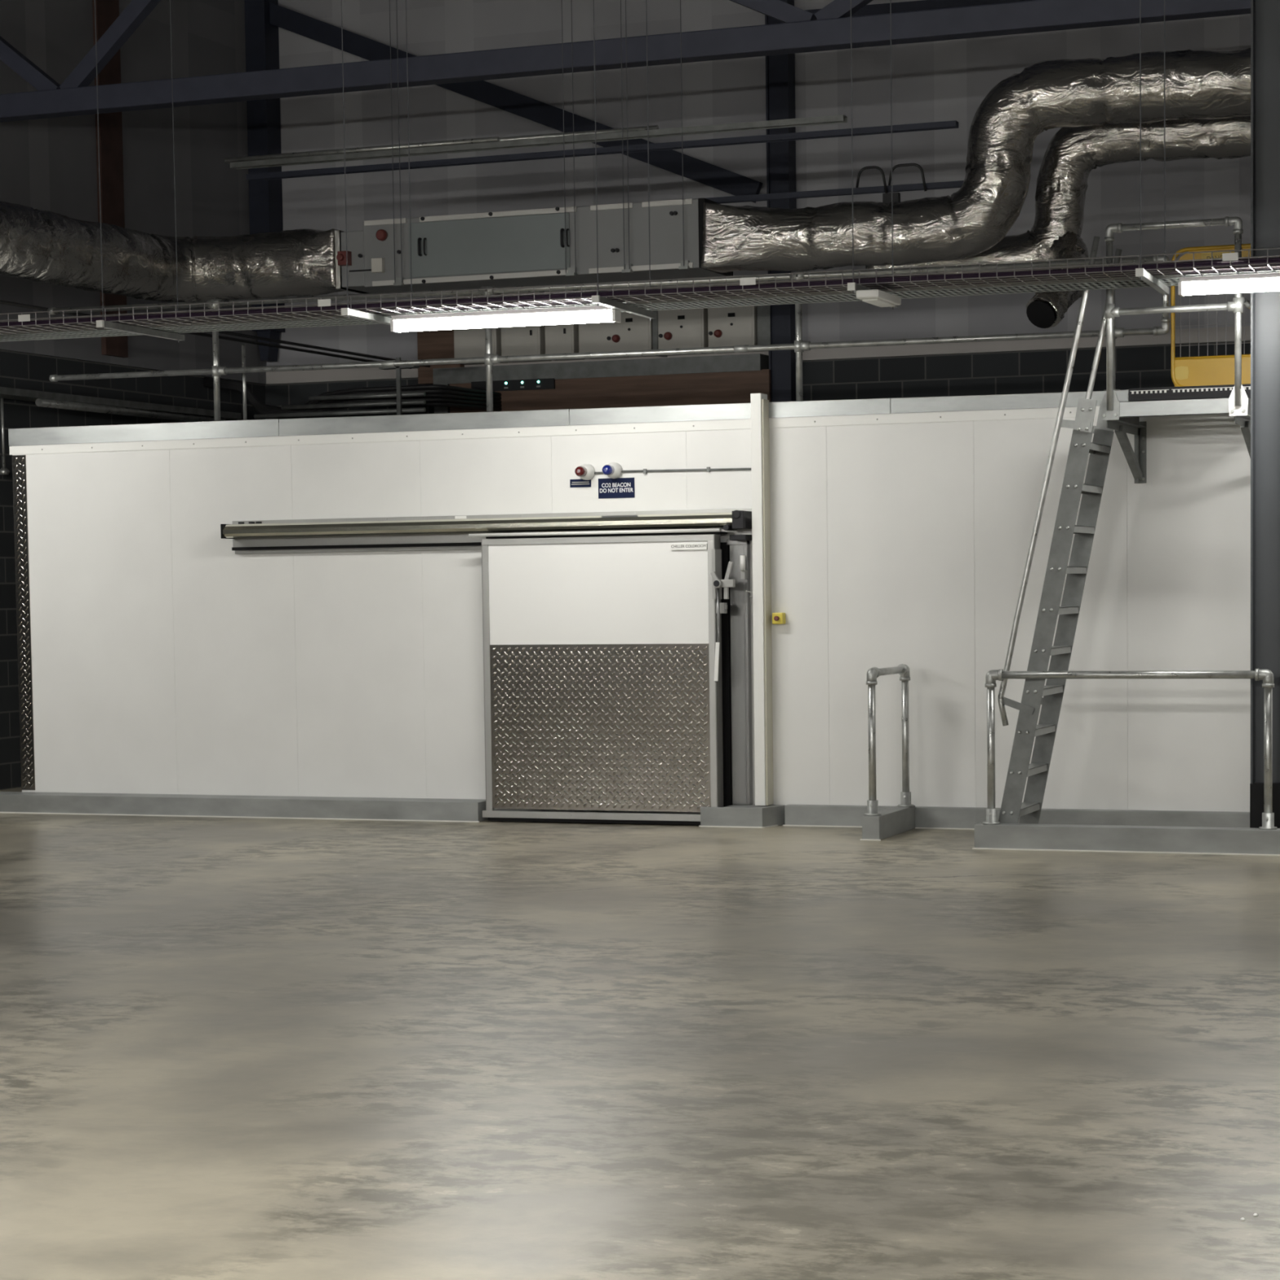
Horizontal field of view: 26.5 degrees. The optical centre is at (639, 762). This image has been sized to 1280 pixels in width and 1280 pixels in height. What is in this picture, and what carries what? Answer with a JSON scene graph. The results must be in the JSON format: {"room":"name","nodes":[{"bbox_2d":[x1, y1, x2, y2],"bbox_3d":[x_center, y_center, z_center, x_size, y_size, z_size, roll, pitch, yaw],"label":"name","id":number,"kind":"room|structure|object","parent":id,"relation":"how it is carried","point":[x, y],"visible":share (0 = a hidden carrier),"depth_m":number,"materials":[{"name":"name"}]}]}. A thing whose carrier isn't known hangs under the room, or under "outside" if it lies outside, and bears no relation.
{"room":"industrial warehouse","nodes":[
{"label":"industrial warehouse","id":0,"kind":"room"},
{"bbox_2d":[0,350,265,790],"bbox_3d":[-9.967,-3.229,12.493,0.200,8.500,34.000,1,4,21],"label":"wall","id":1,"kind":"structure","parent":0,"point":[22,371],"depth_m":24.18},
{"bbox_2d":[0,386,240,419],"bbox_3d":[-5.528,-3.163,23.192,0.300,0.060,8.100,1,4,21],"label":"cable tray","id":2,"kind":"object","parent":1,"relation":"attached to","point":[6,393],"visible":0.74,"depth_m":24.57,"materials":[{"name":"metal"}]},
{"bbox_2d":[0,398,9,475],"bbox_3d":[-5.520,-2.853,23.587,0.100,0.710,0.100,1,4,21],"label":"hanging rod","id":3,"kind":"object","parent":2,"relation":"hanging from","point":[3,471],"visible":0.89,"depth_m":23.58,"materials":[{"name":"silver metal"}]},
{"bbox_2d":[35,398,225,422],"bbox_3d":[-4.658,-3.239,25.161,0.070,0.070,3.200,1,4,21],"label":"pipe","id":4,"kind":"object","parent":2,"relation":"attached to","point":[39,402],"visible":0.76,"depth_m":24.87,"materials":[{"name":"grey metal"}]},
{"bbox_2d":[0,0,266,384],"bbox_3d":[-9.912,-5.132,12.231,0.050,4.670,33.800,1,4,21],"label":"wall","id":5,"kind":"structure","parent":0,"point":[46,164],"depth_m":25.79,"materials":[{"name":"grey metal"}]},
{"bbox_2d":[92,0,128,357],"bbox_3d":[-4.912,-6.071,25.156,0.049,4.590,0.380,1,4,21],"label":"column","id":6,"kind":"structure","parent":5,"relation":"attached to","point":[110,124],"depth_m":25.16,"materials":[{"name":"black metal"}]},
{"bbox_2d":[0,0,1250,122],"bbox_3d":[3.833,-6.415,19.328,20.560,2.210,0.200,1,4,21],"label":"roof truss","id":7,"kind":"object","parent":5,"relation":"attached to","point":[802,31],"visible":1,"depth_m":20.92,"materials":[{"name":"metal"}]},
{"bbox_2d":[230,115,847,169],"bbox_3d":[-0.882,-4.788,21.043,5.140,0.044,0.100,1,4,21],"label":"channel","id":8,"kind":"object","parent":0,"point":[834,119],"visible":1,"depth_m":20.96,"materials":[{"name":"metal"}]},
{"bbox_2d":[224,136,499,163],"bbox_3d":[-2.219,-4.844,21.522,2.400,0.042,0.040,1,4,21],"label":"pipe","id":9,"kind":"object","parent":8,"relation":"on","point":[228,160],"visible":1,"depth_m":21.50,"materials":[{"name":"grey metal"}]},
{"bbox_2d":[499,125,658,141],"bbox_3d":[-1.392,-4.838,21.262,3.270,0.042,0.040,1,4,21],"label":"pipe","id":10,"kind":"object","parent":8,"relation":"on","point":[650,127],"visible":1,"depth_m":20.89,"materials":[{"name":"grey metal"}]},
{"bbox_2d":[245,120,958,181],"bbox_3d":[-0.422,-4.698,20.948,5.870,0.044,0.080,1,4,21],"label":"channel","id":11,"kind":"object","parent":8,"relation":"attached to","point":[947,124],"visible":1,"depth_m":20.84,"materials":[{"name":"blue paint"}]},
{"bbox_2d":[0,786,1279,1279],"bbox_3d":[-0.180,1.225,8.954,21.100,0.200,34.200,1,4,21],"label":"floor","id":12,"kind":"structure","parent":0,"point":[231,1048],"depth_m":9.86,"materials":[{"name":"concrete"}]},
{"bbox_2d":[0,791,488,822],"bbox_3d":[-3.712,0.323,20.928,5.540,0.145,0.279,1,4,21],"label":"kerb","id":13,"kind":"object","parent":12,"relation":"on","point":[443,810],"visible":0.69,"depth_m":20.53,"materials":[{"name":"grey concrete"}]},
{"bbox_2d":[8,383,1250,813],"bbox_3d":[2.220,-1.231,21.560,13.260,3.000,5.470,1,4,21],"label":"cold room","id":14,"kind":"structure","parent":12,"relation":"on","point":[155,656],"depth_m":19.38,"materials":[{"name":"white metal"}]},
{"bbox_2d":[241,343,246,419],"bbox_3d":[-3.049,-2.906,20.974,0.028,0.635,0.027,1,4,21],"label":"post","id":15,"kind":"object","parent":14,"relation":"on","point":[243,351],"visible":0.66,"depth_m":20.96,"materials":[{"name":"grey metal"}]},
{"bbox_2d":[378,357,419,414],"bbox_3d":[-2.290,-3.391,25.961,0.370,0.935,0.120,1,4,21],"label":"stand","id":16,"kind":"object","parent":14,"relation":"on","point":[398,377],"visible":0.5,"depth_m":25.89,"materials":[{"name":"metal"}]},
{"bbox_2d":[253,407,426,418],"bbox_3d":[-2.896,-3.365,26.195,1.830,0.044,0.044,1,4,21],"label":"pipe","id":17,"kind":"object","parent":16,"relation":"on","point":[417,409],"visible":1,"depth_m":26.18,"materials":[{"name":"metal"}]},
{"bbox_2d":[280,399,426,409],"bbox_3d":[-2.757,-3.438,26.137,1.530,0.044,0.044,1,4,21],"label":"pipe","id":18,"kind":"object","parent":16,"relation":"on","point":[423,401],"visible":1,"depth_m":26.12,"materials":[{"name":"metal"}]},
{"bbox_2d":[308,391,426,400],"bbox_3d":[-2.618,-3.512,26.078,1.230,0.044,0.044,1,4,21],"label":"pipe","id":19,"kind":"object","parent":16,"relation":"on","point":[409,393],"visible":1,"depth_m":26.07,"materials":[{"name":"metal"}]},
{"bbox_2d":[220,508,751,554],"bbox_3d":[-1.188,-1.682,19.821,4.165,0.250,0.281,1,4,21],"label":"door track","id":20,"kind":"object","parent":14,"relation":"attached to","point":[462,531],"visible":0.98,"depth_m":19.93,"materials":[{"name":"metal"}]},
{"bbox_2d":[481,533,747,825],"bbox_3d":[-0.211,-0.591,19.457,1.990,2.047,0.282,1,4,21],"label":"sliding door","id":21,"kind":"structure","parent":20,"relation":"hanging from","point":[602,676],"depth_m":19.43,"materials":[{"name":"metal"}]},
{"bbox_2d":[569,479,591,487],"bbox_3d":[-0.429,-2.019,19.655,0.163,0.058,0.005,1,4,21],"label":"sign","id":22,"kind":"object","parent":14,"relation":"attached to","point":[573,482],"visible":1,"depth_m":19.65,"materials":[{"name":"blue plastic"}]},
{"bbox_2d":[574,463,595,479],"bbox_3d":[-0.409,-2.091,19.543,0.116,0.116,0.189,1,4,21],"label":"beacon","id":23,"kind":"object","parent":14,"relation":"attached to","point":[585,471],"visible":1,"depth_m":19.53,"materials":[{"name":"white plastic"}]},
{"bbox_2d":[47,254,1169,421],"bbox_3d":[-0.533,-3.028,19.735,8.721,0.969,0.107,1,4,21],"label":"guard rail","id":24,"kind":"object","parent":14,"relation":"on","point":[799,346],"visible":0.78,"depth_m":19.56,"materials":[{"name":"grey metal"}]},
{"bbox_2d":[1170,243,1250,386],"bbox_3d":[3.997,-2.954,18.006,0.968,0.948,0.027,1,4,21],"label":"safety gate","id":25,"kind":"object","parent":24,"relation":"attached to","point":[1219,370],"visible":0.46,"depth_m":18.11,"materials":[{"name":"yellow metal"}]},
{"bbox_2d":[601,462,622,478],"bbox_3d":[-0.212,-2.093,19.468,0.116,0.116,0.189,1,4,21],"label":"beacon","id":26,"kind":"object","parent":14,"relation":"attached to","point":[612,470],"visible":1,"depth_m":19.46,"materials":[{"name":"white plastic"}]},
{"bbox_2d":[598,477,635,498],"bbox_3d":[-0.170,-1.974,19.558,0.278,0.143,0.006,1,4,21],"label":"warning sign","id":27,"kind":"object","parent":14,"relation":"attached to","point":[623,487],"visible":1,"depth_m":19.56,"materials":[{"name":"blue plastic"}]},
{"bbox_2d":[594,466,751,474],"bbox_3d":[0.248,-2.082,19.382,1.232,0.035,0.023,1,4,21],"label":"conduit","id":28,"kind":"object","parent":14,"relation":"attached to","point":[645,471],"visible":1,"depth_m":19.36,"materials":[{"name":"metal"}]},
{"bbox_2d":[750,393,773,805],"bbox_3d":[0.858,-1.143,19.146,0.089,2.885,0.149,1,4,21],"label":"post","id":29,"kind":"object","parent":14,"relation":"attached to","point":[759,403],"visible":1,"depth_m":19.09,"materials":[{"name":"white plastic"}]},
{"bbox_2d":[772,612,785,624],"bbox_3d":[0.972,-1.016,19.137,0.080,0.080,0.102,1,4,21],"label":"switch","id":30,"kind":"object","parent":14,"relation":"attached to","point":[777,617],"visible":1,"depth_m":19.11,"materials":[{"name":"yellow plastic"}]},
{"bbox_2d":[1100,216,1250,483],"bbox_3d":[3.532,-2.619,17.500,0.920,1.580,1.280,1,4,21],"label":"access platform","id":31,"kind":"object","parent":14,"relation":"attached to","point":[1123,417],"visible":0.84,"depth_m":16.99,"materials":[{"name":"metal"}]},
{"bbox_2d":[1129,386,1250,394],"bbox_3d":[3.655,-2.471,18.047,0.812,0.021,0.005,1,4,21],"label":"grating edge","id":32,"kind":"object","parent":31,"relation":"part of","point":[1245,387],"visible":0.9,"depth_m":18.05,"materials":[{"name":"white metal"}]},
{"bbox_2d":[698,804,785,827],"bbox_3d":[0.724,0.374,19.232,0.558,0.140,0.284,1,4,21],"label":"kerb","id":33,"kind":"object","parent":12,"relation":"on","point":[751,815],"visible":1,"depth_m":19.13,"materials":[{"name":"grey concrete"}]},
{"bbox_2d":[764,0,796,401],"bbox_3d":[1.360,-4.258,25.920,0.220,8.500,0.220,1,4,21],"label":"steel column","id":34,"kind":"structure","parent":12,"relation":"on","point":[780,68],"depth_m":25.77,"materials":[{"name":"metal"}]},
{"bbox_2d":[756,283,770,345],"bbox_3d":[1.175,-4.238,25.869,0.132,0.632,0.010,1,4,21],"label":"strip","id":35,"kind":"object","parent":34,"relation":"attached to","point":[763,312],"visible":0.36,"depth_m":25.87,"materials":[{"name":"metal"}]},
{"bbox_2d":[804,0,1031,17],"bbox_3d":[3.949,-6.947,24.719,5.601,0.210,0.100,1,4,21],"label":"wall rail","id":36,"kind":"object","parent":34,"relation":"attached to","point":[904,6],"visible":0.17,"depth_m":25.19,"materials":[{"name":"metal"}]},
{"bbox_2d":[860,805,915,840],"bbox_3d":[1.686,0.403,18.428,0.140,0.160,0.918,1,4,21],"label":"kerb","id":37,"kind":"object","parent":12,"relation":"on","point":[896,820],"visible":1,"depth_m":18.23,"materials":[{"name":"grey concrete"}]},
{"bbox_2d":[864,663,914,816],"bbox_3d":[1.682,-0.166,18.380,0.110,0.982,0.849,1,4,23],"label":"guard rail","id":38,"kind":"object","parent":37,"relation":"on","point":[903,670],"visible":1,"depth_m":18.14,"materials":[{"name":"silver metal"}]},
{"bbox_2d":[782,804,1249,829],"bbox_3d":[4.249,0.404,17.985,6.905,0.145,0.099,1,4,21],"label":"kerb","id":39,"kind":"object","parent":12,"relation":"on","point":[815,815],"visible":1,"depth_m":18.66,"materials":[{"name":"grey concrete"}]},
{"bbox_2d":[997,235,1121,823],"bbox_3d":[2.688,-1.387,17.518,0.702,3.846,0.748,1,4,21],"label":"access ladder","id":40,"kind":"object","parent":12,"relation":"on","point":[1012,807],"visible":0.99,"depth_m":17.34,"materials":[{"name":"metal"}]},
{"bbox_2d":[972,822,1279,855],"bbox_3d":[4.203,0.489,16.611,4.410,0.155,0.155,1,4,21],"label":"kerb","id":41,"kind":"object","parent":12,"relation":"on","point":[1026,837],"visible":1,"depth_m":16.99,"materials":[{"name":"grey concrete"}]},
{"bbox_2d":[982,668,1277,830],"bbox_3d":[3.045,-0.094,17.018,1.845,0.988,0.108,1,4,21],"label":"guard rail","id":42,"kind":"object","parent":41,"relation":"on","point":[1266,675],"visible":1,"depth_m":16.94,"materials":[{"name":"silver metal"}]},
{"bbox_2d":[1249,0,1279,828],"bbox_3d":[3.876,-3.698,16.756,0.310,8.500,0.260,1,4,21],"label":"steel column","id":43,"kind":"structure","parent":12,"relation":"on","point":[1264,14],"depth_m":16.85,"materials":[{"name":"grey metal"}]},
{"bbox_2d":[265,341,1250,422],"bbox_3d":[5.822,-4.229,24.515,20.700,8.500,0.200,1,4,21],"label":"wall","id":44,"kind":"structure","parent":0,"point":[1033,371],"depth_m":25.51,"materials":[{"name":"black"}]},
{"bbox_2d":[434,383,449,413],"bbox_3d":[-1.911,-3.394,27.232,0.153,0.757,0.359,1,4,21],"label":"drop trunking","id":45,"kind":"object","parent":44,"relation":"attached to","point":[437,409],"visible":0.07,"depth_m":27.05,"materials":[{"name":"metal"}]},
{"bbox_2d":[266,0,1250,384],"bbox_3d":[5.774,-6.131,24.265,20.650,4.670,0.050,1,4,21],"label":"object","id":46,"kind":"structure","parent":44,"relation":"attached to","point":[946,80],"depth_m":26.15,"materials":[{"name":"grey metal"}]},
{"bbox_2d":[0,300,411,368],"bbox_3d":[-3.616,-3.748,24.061,0.028,0.028,7.360,1,4,21],"label":"pipe","id":47,"kind":"object","parent":46,"relation":"attached to","point":[3,302],"visible":0.65,"depth_m":24.30,"materials":[{"name":"black metal"}]},
{"bbox_2d":[210,331,430,367],"bbox_3d":[-2.990,-3.817,24.997,0.028,0.028,5.160,1,4,21],"label":"pipe","id":48,"kind":"object","parent":46,"relation":"attached to","point":[220,332],"visible":0.62,"depth_m":24.83,"materials":[{"name":"black metal"}]},
{"bbox_2d":[417,329,464,384],"bbox_3d":[-1.996,-4.077,27.289,0.468,0.540,0.094,1,4,21],"label":"plywood board","id":49,"kind":"object","parent":46,"relation":"attached to","point":[438,344],"visible":0.5,"depth_m":27.26,"materials":[{"name":"brown wood"}]},
{"bbox_2d":[453,293,507,364],"bbox_3d":[-1.583,-4.305,27.010,0.458,0.672,0.319,1,4,21],"label":"enclosure","id":50,"kind":"object","parent":46,"relation":"attached to","point":[468,343],"visible":0.19,"depth_m":26.89,"materials":[{"name":"grey metal"}]},
{"bbox_2d":[500,291,551,363],"bbox_3d":[-1.126,-4.300,26.835,0.418,0.672,0.319,1,4,21],"label":"enclosure","id":51,"kind":"object","parent":46,"relation":"attached to","point":[526,340],"visible":0.33,"depth_m":26.71,"materials":[{"name":"grey metal"}]},
{"bbox_2d":[544,289,585,360],"bbox_3d":[-0.741,-4.296,26.688,0.306,0.672,0.319,1,4,21],"label":"enclosure","id":52,"kind":"object","parent":46,"relation":"attached to","point":[562,338],"visible":0.23,"depth_m":26.56,"materials":[{"name":"grey metal"}]},
{"bbox_2d":[432,353,768,384],"bbox_3d":[-0.404,-3.832,26.584,3.422,0.158,0.304,1,4,21],"label":"duct","id":53,"kind":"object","parent":46,"relation":"attached to","point":[756,362],"depth_m":26.38,"materials":[{"name":"metal"}]},
{"bbox_2d":[449,368,771,413],"bbox_3d":[-0.317,-3.187,26.481,3.336,1.137,0.050,1,4,21],"label":"plywood board","id":54,"kind":"object","parent":53,"relation":"attached to","point":[732,387],"visible":0.36,"depth_m":26.30,"materials":[{"name":"brown wood"}]},
{"bbox_2d":[204,377,502,418],"bbox_3d":[-2.845,-3.570,26.534,2.947,0.480,0.741,-1,4,2],"label":"cable bundle","id":55,"kind":"object","parent":54,"relation":"attached to","point":[437,395],"visible":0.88,"depth_m":26.39,"materials":[{"name":"black"}]},
{"bbox_2d":[471,377,555,391],"bbox_3d":[-1.251,-3.711,26.754,0.886,0.102,0.040,1,4,21],"label":"panel","id":56,"kind":"object","parent":54,"relation":"attached to","point":[532,384],"visible":0.98,"depth_m":26.73,"materials":[{"name":"black plastic"}]},
{"bbox_2d":[577,285,657,359],"bbox_3d":[-0.204,-4.289,26.467,0.754,0.672,0.350,1,4,21],"label":"enclosure","id":57,"kind":"object","parent":46,"relation":"attached to","point":[634,332],"visible":0.56,"depth_m":26.34,"materials":[{"name":"grey metal"}]},
{"bbox_2d":[652,310,667,356],"bbox_3d":[0.195,-4.256,26.355,0.051,0.632,0.279,1,4,21],"label":"divider","id":58,"kind":"object","parent":46,"relation":"attached to","point":[655,321],"visible":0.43,"depth_m":26.23,"materials":[{"name":"metal"}]},
{"bbox_2d":[657,283,714,355],"bbox_3d":[0.434,-4.282,26.223,0.468,0.672,0.350,1,4,21],"label":"enclosure","id":59,"kind":"object","parent":46,"relation":"attached to","point":[677,328],"visible":0.48,"depth_m":26.11,"materials":[{"name":"grey metal"}]},
{"bbox_2d":[707,280,763,353],"bbox_3d":[0.909,-4.277,26.042,0.468,0.672,0.350,1,4,21],"label":"enclosure","id":60,"kind":"object","parent":46,"relation":"attached to","point":[726,326],"visible":0.56,"depth_m":25.92,"materials":[{"name":"grey metal"}]},
{"bbox_2d":[266,325,1250,384],"bbox_3d":[5.794,-3.864,24.382,20.650,0.130,0.015,1,4,21],"label":"trim","id":61,"kind":"structure","parent":44,"relation":"attached to","point":[368,373],"depth_m":25.62,"materials":[{"name":"grey metal"}]},
{"bbox_2d":[700,48,1250,272],"bbox_3d":[6.965,-4.316,18.118,13.808,1.404,0.580,1,4,21],"label":"duct","id":62,"kind":"object","parent":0,"point":[1005,127],"visible":0.97,"depth_m":19.63,"materials":[{"name":"silver metal"}]},
{"bbox_2d":[865,115,1250,277],"bbox_3d":[7.695,-4.135,18.491,12.700,1.235,0.406,1,4,21],"label":"duct","id":63,"kind":"object","parent":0,"point":[1069,157],"visible":0.56,"depth_m":20.02,"materials":[{"name":"silver metal"}]},
{"bbox_2d":[1026,289,1083,328],"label":"outlet","id":64,"kind":"object","parent":63,"relation":"attached to","point":[1048,309],"depth_m":19.39,"materials":[{"name":"silver metal"}]},
{"bbox_2d":[1048,231,1088,261],"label":"outlet","id":65,"kind":"object","parent":63,"relation":"attached to","point":[1071,245],"depth_m":19.91,"materials":[{"name":"silver metal"}]},
{"bbox_3d":[-0.301,-7.456,8.390,21.100,0.200,34.200,1,4,21],"label":"ceiling","id":66,"kind":"structure","parent":0,"visible":0},
{"bbox_2d":[94,0,184,342],"bbox_3d":[-3.422,-5.423,18.344,0.046,5.060,1.145,0,4,18],"label":"bracket","id":67,"kind":"object","parent":66,"relation":"hanging from","point":[100,323],"visible":1,"depth_m":18.42,"materials":[{"name":"metal"}]},
{"bbox_2d":[244,0,284,362],"bbox_3d":[-3.827,-6.333,27.732,0.225,4.450,0.290,1,4,21],"label":"column","id":68,"kind":"structure","parent":66,"relation":"attached to","point":[262,44],"depth_m":27.62,"materials":[{"name":"metal"}]},
{"bbox_2d":[269,2,762,203],"bbox_3d":[-1.392,-6.551,26.791,5.426,2.385,0.080,1,4,21],"label":"brace","id":69,"kind":"object","parent":68,"relation":"attached to","point":[730,182],"visible":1,"depth_m":26.66,"materials":[{"name":"blue paint"}]},
{"bbox_2d":[341,0,412,324],"bbox_3d":[-1.743,-5.410,17.782,0.046,5.060,1.145,0,4,19],"label":"bracket","id":70,"kind":"object","parent":66,"relation":"hanging from","point":[348,312],"visible":0.79,"depth_m":17.65,"materials":[{"name":"metal"}]},
{"bbox_2d":[389,0,395,283],"bbox_3d":[-1.951,-5.951,21.209,0.007,4.420,0.006,1,4,21],"label":"rod","id":71,"kind":"object","parent":66,"relation":"hanging from","point":[389,0],"visible":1,"depth_m":21.28,"materials":[{"name":"grey metal"}]},
{"bbox_2d":[334,197,733,293],"bbox_3d":[-0.860,-4.016,21.271,3.105,0.531,0.740,1,4,21],"label":"air handling unit","id":72,"kind":"object","parent":71,"relation":"hanging from","point":[522,247],"visible":0.93,"depth_m":21.00,"materials":[{"name":"silver metal"}]},
{"bbox_2d":[0,200,346,302],"bbox_3d":[-5.008,-3.663,17.358,1.839,0.593,10.664,1,4,21],"label":"duct","id":73,"kind":"object","parent":72,"relation":"attached to","point":[47,246],"visible":0.98,"depth_m":21.57,"materials":[{"name":"silver metal"}]},
{"bbox_2d":[336,250,351,266],"bbox_3d":[-2.340,-3.985,21.496,0.090,0.110,0.100,1,4,21],"label":"switch","id":74,"kind":"object","parent":72,"relation":"attached to","point":[340,255],"depth_m":21.48,"materials":[{"name":"red plastic"}]},
{"bbox_2d":[705,180,964,204],"bbox_3d":[1.444,-4.302,20.547,2.090,0.044,0.050,1,4,21],"label":"channel","id":75,"kind":"object","parent":72,"relation":"attached to","point":[948,184],"visible":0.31,"depth_m":20.52,"materials":[{"name":"blue paint"}]},
{"bbox_2d":[882,192,900,204],"bbox_3d":[1.879,-4.203,20.328,0.120,0.100,0.060,1,4,21],"label":"junction box","id":76,"kind":"object","parent":75,"relation":"attached to","point":[886,197],"visible":0.5,"depth_m":20.30,"materials":[{"name":"black plastic"}]},
{"bbox_2d":[855,163,926,193],"bbox_3d":[1.872,-4.356,20.320,0.550,0.212,0.040,1,4,21],"label":"cable loop","id":77,"kind":"object","parent":76,"relation":"attached to","point":[919,166],"visible":0.98,"depth_m":20.33,"materials":[{"name":"black rubber"}]},
{"bbox_2d":[395,0,402,282],"bbox_3d":[-1.895,-5.950,21.188,0.007,4.420,0.006,1,4,21],"label":"rod","id":78,"kind":"object","parent":66,"relation":"hanging from","point":[396,0],"visible":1,"depth_m":21.25,"materials":[{"name":"grey metal"}]},
{"bbox_2d":[561,0,566,272],"bbox_3d":[-0.597,-5.936,20.692,0.007,4.420,0.006,1,4,21],"label":"rod","id":79,"kind":"object","parent":66,"relation":"hanging from","point":[562,0],"visible":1,"depth_m":20.76,"materials":[{"name":"grey metal"}]},
{"bbox_2d":[571,0,576,275],"bbox_3d":[-0.522,-5.935,20.664,0.007,4.420,0.006,1,4,21],"label":"rod","id":80,"kind":"object","parent":66,"relation":"hanging from","point":[571,0],"visible":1,"depth_m":20.74,"materials":[{"name":"grey metal"}]},
{"bbox_2d":[620,0,624,269],"bbox_3d":[-0.148,-5.931,20.521,0.007,4.420,0.006,1,4,21],"label":"rod","id":81,"kind":"object","parent":66,"relation":"hanging from","point":[620,0],"visible":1,"depth_m":20.60,"materials":[{"name":"grey metal"}]},
{"bbox_2d":[591,0,656,320],"bbox_3d":[-0.131,-5.398,17.242,0.046,5.060,1.145,0,4,18],"label":"bracket","id":82,"kind":"object","parent":66,"relation":"hanging from","point":[598,300],"visible":1,"depth_m":17.31,"materials":[{"name":"metal"}]},
{"bbox_2d":[625,0,629,269],"bbox_3d":[-0.111,-5.931,20.507,0.007,4.420,0.006,1,4,21],"label":"rod","id":83,"kind":"object","parent":66,"relation":"hanging from","point":[625,0],"visible":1,"depth_m":20.58,"materials":[{"name":"grey metal"}]},
{"bbox_2d":[680,0,684,266],"bbox_3d":[0.300,-5.926,20.350,0.007,4.420,0.006,1,4,21],"label":"rod","id":84,"kind":"object","parent":66,"relation":"hanging from","point":[680,0],"visible":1,"depth_m":20.43,"materials":[{"name":"grey metal"}]},
{"bbox_2d":[847,0,897,309],"bbox_3d":[1.415,-5.385,16.725,0.046,5.060,1.145,0,4,19],"label":"bracket","id":85,"kind":"object","parent":66,"relation":"hanging from","point":[853,286],"visible":0.74,"depth_m":16.39,"materials":[{"name":"metal"}]},
{"bbox_2d":[1135,0,1169,297],"bbox_3d":[3.045,-5.373,16.179,0.046,5.060,1.145,0,4,18],"label":"bracket","id":86,"kind":"object","parent":66,"relation":"hanging from","point":[1141,273],"visible":1,"depth_m":16.14,"materials":[{"name":"metal"}]},
{"bbox_2d":[0,247,1279,342],"bbox_3d":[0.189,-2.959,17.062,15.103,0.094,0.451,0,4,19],"label":"basket tray","id":87,"kind":"object","parent":86,"relation":"on","point":[1230,256],"visible":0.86,"depth_m":17.06,"materials":[{"name":"silver metal"}]},
{"bbox_2d":[390,305,621,333],"bbox_3d":[-0.876,-2.869,17.597,1.550,0.102,0.120,0,4,19],"label":"lamp","id":88,"kind":"object","parent":87,"relation":"attached to","point":[600,313],"visible":0.99,"depth_m":17.54,"materials":[{"name":"white plastic"}]},
{"bbox_2d":[0,278,1178,340],"bbox_3d":[0.347,-2.963,17.530,15.100,0.021,0.348,0,4,19],"label":"power cables","id":89,"kind":"object","parent":87,"relation":"on","point":[1177,278],"visible":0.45,"depth_m":17.41,"materials":[{"name":"black plastic"}]},
{"bbox_2d":[0,257,1279,331],"bbox_3d":[0.189,-2.939,17.057,15.100,0.045,0.392,0,4,19],"label":"cables","id":90,"kind":"object","parent":87,"relation":"in","point":[1260,260],"visible":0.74,"depth_m":16.93,"materials":[{"name":"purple plastic"}]},
{"bbox_2d":[856,288,901,306],"bbox_3d":[1.454,-2.823,16.564,0.140,0.063,0.520,1,4,21],"label":"emergency light","id":91,"kind":"object","parent":87,"relation":"attached to","point":[876,297],"visible":1,"depth_m":16.41,"materials":[{"name":"white plastic"}]},
{"bbox_2d":[862,298,895,306],"bbox_3d":[1.454,-2.799,16.566,0.100,0.014,0.400,1,4,21],"label":"diffuser","id":92,"kind":"object","parent":91,"relation":"attached to","point":[877,302],"depth_m":16.52,"materials":[{"name":"white plastic"}]},
{"bbox_2d":[1177,272,1279,296],"bbox_3d":[3.951,-2.831,15.981,1.550,0.102,0.120,0,4,18],"label":"lamp","id":93,"kind":"object","parent":87,"relation":"attached to","point":[1270,282],"visible":1,"depth_m":16.09,"materials":[{"name":"white plastic"}]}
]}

